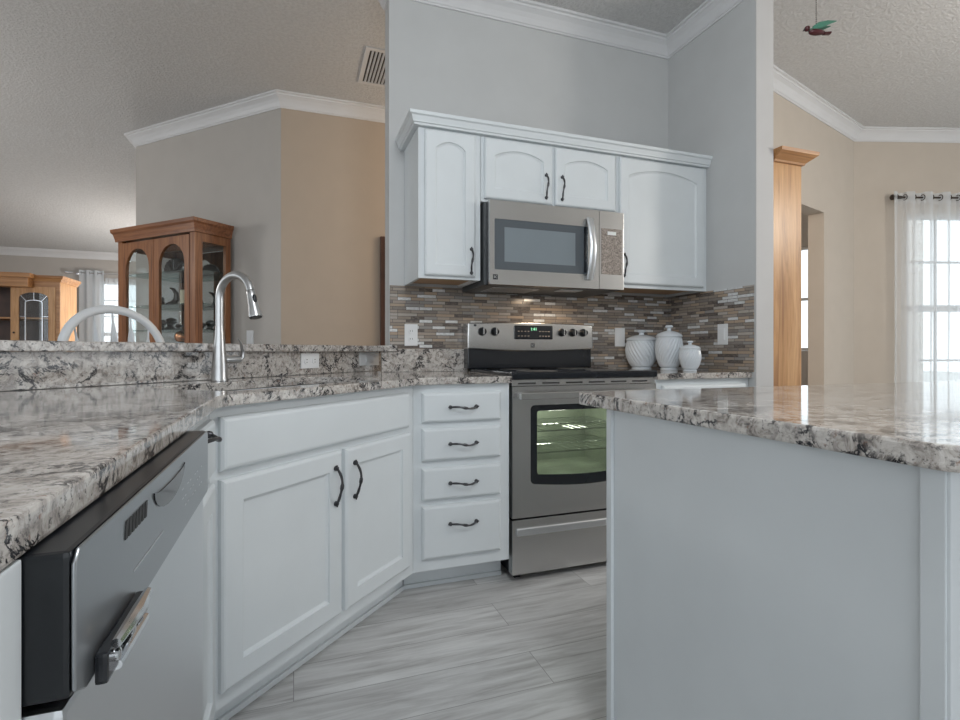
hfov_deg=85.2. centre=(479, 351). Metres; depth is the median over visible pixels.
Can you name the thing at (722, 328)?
light switch
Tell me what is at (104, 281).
window
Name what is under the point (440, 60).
wall
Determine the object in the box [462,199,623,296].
microwave
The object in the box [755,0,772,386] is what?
wall
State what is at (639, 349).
canister
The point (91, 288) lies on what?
curtain
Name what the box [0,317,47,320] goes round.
shelf
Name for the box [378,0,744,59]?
trim
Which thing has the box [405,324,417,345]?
power outlet
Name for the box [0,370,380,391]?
wall
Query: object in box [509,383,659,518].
oven
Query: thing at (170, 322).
figurine
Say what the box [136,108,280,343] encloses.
wall
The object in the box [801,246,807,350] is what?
window
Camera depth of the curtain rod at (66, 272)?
8.31 m
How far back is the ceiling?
3.61 m
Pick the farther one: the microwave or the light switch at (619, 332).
the light switch at (619, 332)
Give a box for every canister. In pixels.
[625,330,655,369]
[655,325,682,369]
[679,341,701,370]
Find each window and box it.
[104,281,105,341]
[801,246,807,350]
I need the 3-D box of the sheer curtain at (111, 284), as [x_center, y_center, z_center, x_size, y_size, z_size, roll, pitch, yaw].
[-5.504,-0.102,8.601,1.111,2.150,0.054,0,0,-20]
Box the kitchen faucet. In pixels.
[211,271,262,381]
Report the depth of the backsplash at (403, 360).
2.79 m
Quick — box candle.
[180,290,183,303]
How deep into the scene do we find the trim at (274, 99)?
4.19 m
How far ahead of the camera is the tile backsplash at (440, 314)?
3.00 m
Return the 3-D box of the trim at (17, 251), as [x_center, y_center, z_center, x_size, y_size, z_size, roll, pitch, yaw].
[-7.052,-1.534,8.056,5.130,0.115,0.085,0,0,-20]
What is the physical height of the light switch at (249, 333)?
0.120 m
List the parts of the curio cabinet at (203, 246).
door, panel, door, crown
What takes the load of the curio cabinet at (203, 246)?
on the floor
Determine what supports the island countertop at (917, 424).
on the kitchen island
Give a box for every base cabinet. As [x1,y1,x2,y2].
[0,560,20,719]
[188,415,221,719]
[209,384,412,719]
[403,383,508,588]
[655,378,747,389]
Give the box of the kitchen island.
[607,409,959,719]
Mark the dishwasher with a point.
(112, 597)
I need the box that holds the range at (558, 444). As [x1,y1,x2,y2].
[463,322,659,577]
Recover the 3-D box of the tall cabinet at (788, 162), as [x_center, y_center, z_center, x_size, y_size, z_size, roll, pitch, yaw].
[1.621,-0.026,2.998,0.283,2.098,0.481,0,0,-20]
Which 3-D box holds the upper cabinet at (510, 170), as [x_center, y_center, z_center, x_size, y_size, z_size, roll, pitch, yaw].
[0.324,-0.903,2.841,0.780,0.324,0.385,0,0,-20]
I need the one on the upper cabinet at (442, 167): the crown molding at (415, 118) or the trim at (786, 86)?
the crown molding at (415, 118)
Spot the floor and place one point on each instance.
(530, 646)
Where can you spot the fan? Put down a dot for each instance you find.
(173, 266)
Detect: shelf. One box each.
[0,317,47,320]
[129,304,214,308]
[133,329,214,331]
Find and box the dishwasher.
[16,431,207,719]
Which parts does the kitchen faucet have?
valve stem, lever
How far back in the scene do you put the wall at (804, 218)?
5.62 m
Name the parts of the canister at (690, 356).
lid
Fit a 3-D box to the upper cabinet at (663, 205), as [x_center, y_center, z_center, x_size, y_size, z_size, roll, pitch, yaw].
[0.985,-0.707,3.076,0.619,0.716,0.385,0,0,-20]
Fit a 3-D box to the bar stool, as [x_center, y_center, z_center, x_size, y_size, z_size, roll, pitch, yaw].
[-1.394,0.415,2.130,0.400,1.219,0.446,0,0,25]
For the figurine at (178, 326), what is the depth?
4.18 m
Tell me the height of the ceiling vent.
0.010 m
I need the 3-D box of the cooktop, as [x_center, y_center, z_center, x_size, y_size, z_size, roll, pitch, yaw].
[0.403,0.109,2.709,0.772,0.033,0.608,0,0,-20]
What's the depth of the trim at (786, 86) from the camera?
4.46 m
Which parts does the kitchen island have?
corner post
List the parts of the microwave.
door, handle, control panel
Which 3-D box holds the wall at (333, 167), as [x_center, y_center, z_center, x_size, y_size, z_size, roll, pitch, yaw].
[-0.382,-0.477,4.506,2.492,3.000,0.120,0,0,-20]
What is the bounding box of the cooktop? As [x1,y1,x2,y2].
[470,367,656,379]
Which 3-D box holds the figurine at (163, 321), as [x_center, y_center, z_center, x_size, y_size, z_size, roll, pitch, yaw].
[-2.596,-0.215,4.276,0.064,0.085,0.062,0,0,25]
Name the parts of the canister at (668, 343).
lid, lid knob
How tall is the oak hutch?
1.965 m
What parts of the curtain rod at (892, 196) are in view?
rod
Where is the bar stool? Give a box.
[57,305,164,342]
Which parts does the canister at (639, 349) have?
lid, lid knob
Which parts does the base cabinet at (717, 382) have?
drawer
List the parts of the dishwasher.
latch lever, control panel, pocket handle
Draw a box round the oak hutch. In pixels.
[0,272,80,340]
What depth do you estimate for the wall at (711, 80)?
2.94 m
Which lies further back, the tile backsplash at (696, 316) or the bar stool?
the tile backsplash at (696, 316)
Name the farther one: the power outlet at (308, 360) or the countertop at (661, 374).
the countertop at (661, 374)
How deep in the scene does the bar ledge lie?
1.75 m
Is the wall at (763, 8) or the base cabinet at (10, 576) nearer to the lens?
the base cabinet at (10, 576)
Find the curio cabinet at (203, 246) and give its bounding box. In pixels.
[110,216,233,343]
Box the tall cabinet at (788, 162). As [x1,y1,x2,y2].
[773,145,819,385]
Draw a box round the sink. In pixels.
[230,384,314,390]
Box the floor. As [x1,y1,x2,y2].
[228,561,606,719]
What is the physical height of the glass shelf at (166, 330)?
0.006 m
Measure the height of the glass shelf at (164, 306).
0.006 m
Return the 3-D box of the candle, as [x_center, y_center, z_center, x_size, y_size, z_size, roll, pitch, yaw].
[-2.374,-0.431,4.182,0.048,0.118,0.048,0,0,25]
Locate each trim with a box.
[0,246,135,260]
[124,89,384,147]
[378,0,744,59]
[773,64,959,142]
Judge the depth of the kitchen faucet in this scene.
1.88 m
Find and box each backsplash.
[0,352,380,390]
[381,349,466,371]
[390,285,667,370]
[668,285,753,371]
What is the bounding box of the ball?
[174,331,183,341]
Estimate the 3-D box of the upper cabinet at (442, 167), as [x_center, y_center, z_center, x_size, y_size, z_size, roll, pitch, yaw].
[-0.192,-0.707,2.656,0.312,0.716,0.385,0,0,-20]
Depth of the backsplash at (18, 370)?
1.75 m
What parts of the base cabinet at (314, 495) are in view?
door, false drawer, handle, handle, door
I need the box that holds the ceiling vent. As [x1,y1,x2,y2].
[358,46,384,87]
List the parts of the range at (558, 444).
knob, knob, display panel, storage drawer, knob, knob, vent trim, knob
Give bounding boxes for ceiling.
[0,0,959,253]
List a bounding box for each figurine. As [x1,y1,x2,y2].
[162,320,165,329]
[163,318,177,328]
[166,287,179,303]
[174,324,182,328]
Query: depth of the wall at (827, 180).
4.36 m
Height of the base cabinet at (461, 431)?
0.883 m
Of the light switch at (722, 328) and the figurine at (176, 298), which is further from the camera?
the figurine at (176, 298)
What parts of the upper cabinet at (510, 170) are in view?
door, handle, handle, door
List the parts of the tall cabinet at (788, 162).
crown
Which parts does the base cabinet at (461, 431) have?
drawer, drawer, drawer, drawer, handle, handle, handle, handle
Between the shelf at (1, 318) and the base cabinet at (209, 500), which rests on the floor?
the base cabinet at (209, 500)
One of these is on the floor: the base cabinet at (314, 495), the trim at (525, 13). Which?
the base cabinet at (314, 495)
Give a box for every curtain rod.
[65,271,135,275]
[890,194,958,199]
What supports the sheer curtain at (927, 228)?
hanging from the curtain rod at (892, 196)
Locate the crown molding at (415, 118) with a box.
[395,108,712,168]
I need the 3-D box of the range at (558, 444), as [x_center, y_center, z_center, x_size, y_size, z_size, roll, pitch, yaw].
[0.393,0.431,2.695,0.800,1.184,0.683,0,0,-20]
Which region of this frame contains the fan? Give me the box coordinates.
[164,258,183,273]
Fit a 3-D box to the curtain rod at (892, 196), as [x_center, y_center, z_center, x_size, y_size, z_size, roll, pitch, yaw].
[4.424,-1.357,4.657,1.606,0.052,0.111,0,0,-2]
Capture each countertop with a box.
[0,371,511,570]
[579,381,959,472]
[633,368,751,379]
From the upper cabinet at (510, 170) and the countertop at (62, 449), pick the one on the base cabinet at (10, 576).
the countertop at (62, 449)
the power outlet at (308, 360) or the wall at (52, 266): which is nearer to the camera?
the power outlet at (308, 360)
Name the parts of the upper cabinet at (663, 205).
handle, panel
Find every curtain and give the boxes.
[79,270,103,341]
[105,278,135,341]
[894,191,959,382]
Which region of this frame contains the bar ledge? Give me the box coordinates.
[0,340,396,351]
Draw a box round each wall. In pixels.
[0,255,135,339]
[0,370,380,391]
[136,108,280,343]
[281,108,384,351]
[385,0,667,351]
[668,0,754,386]
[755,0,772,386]
[773,92,853,384]
[801,213,807,384]
[854,142,959,383]
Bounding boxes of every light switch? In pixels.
[246,330,253,343]
[359,352,378,365]
[615,328,624,345]
[718,324,727,344]
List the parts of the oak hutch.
bridge cornice, panel, door, frame, crown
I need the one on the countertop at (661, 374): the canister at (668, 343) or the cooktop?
the canister at (668, 343)
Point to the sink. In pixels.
(307, 384)
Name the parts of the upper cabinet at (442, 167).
panel, door, handle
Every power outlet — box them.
[301,353,318,368]
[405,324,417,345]
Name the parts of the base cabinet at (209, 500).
frame, drawer, door, handle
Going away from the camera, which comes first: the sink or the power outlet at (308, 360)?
the sink
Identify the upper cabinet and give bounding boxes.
[404,127,479,287]
[480,136,615,211]
[616,156,705,296]
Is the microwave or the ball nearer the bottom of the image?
the ball
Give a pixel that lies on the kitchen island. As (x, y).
(749, 577)

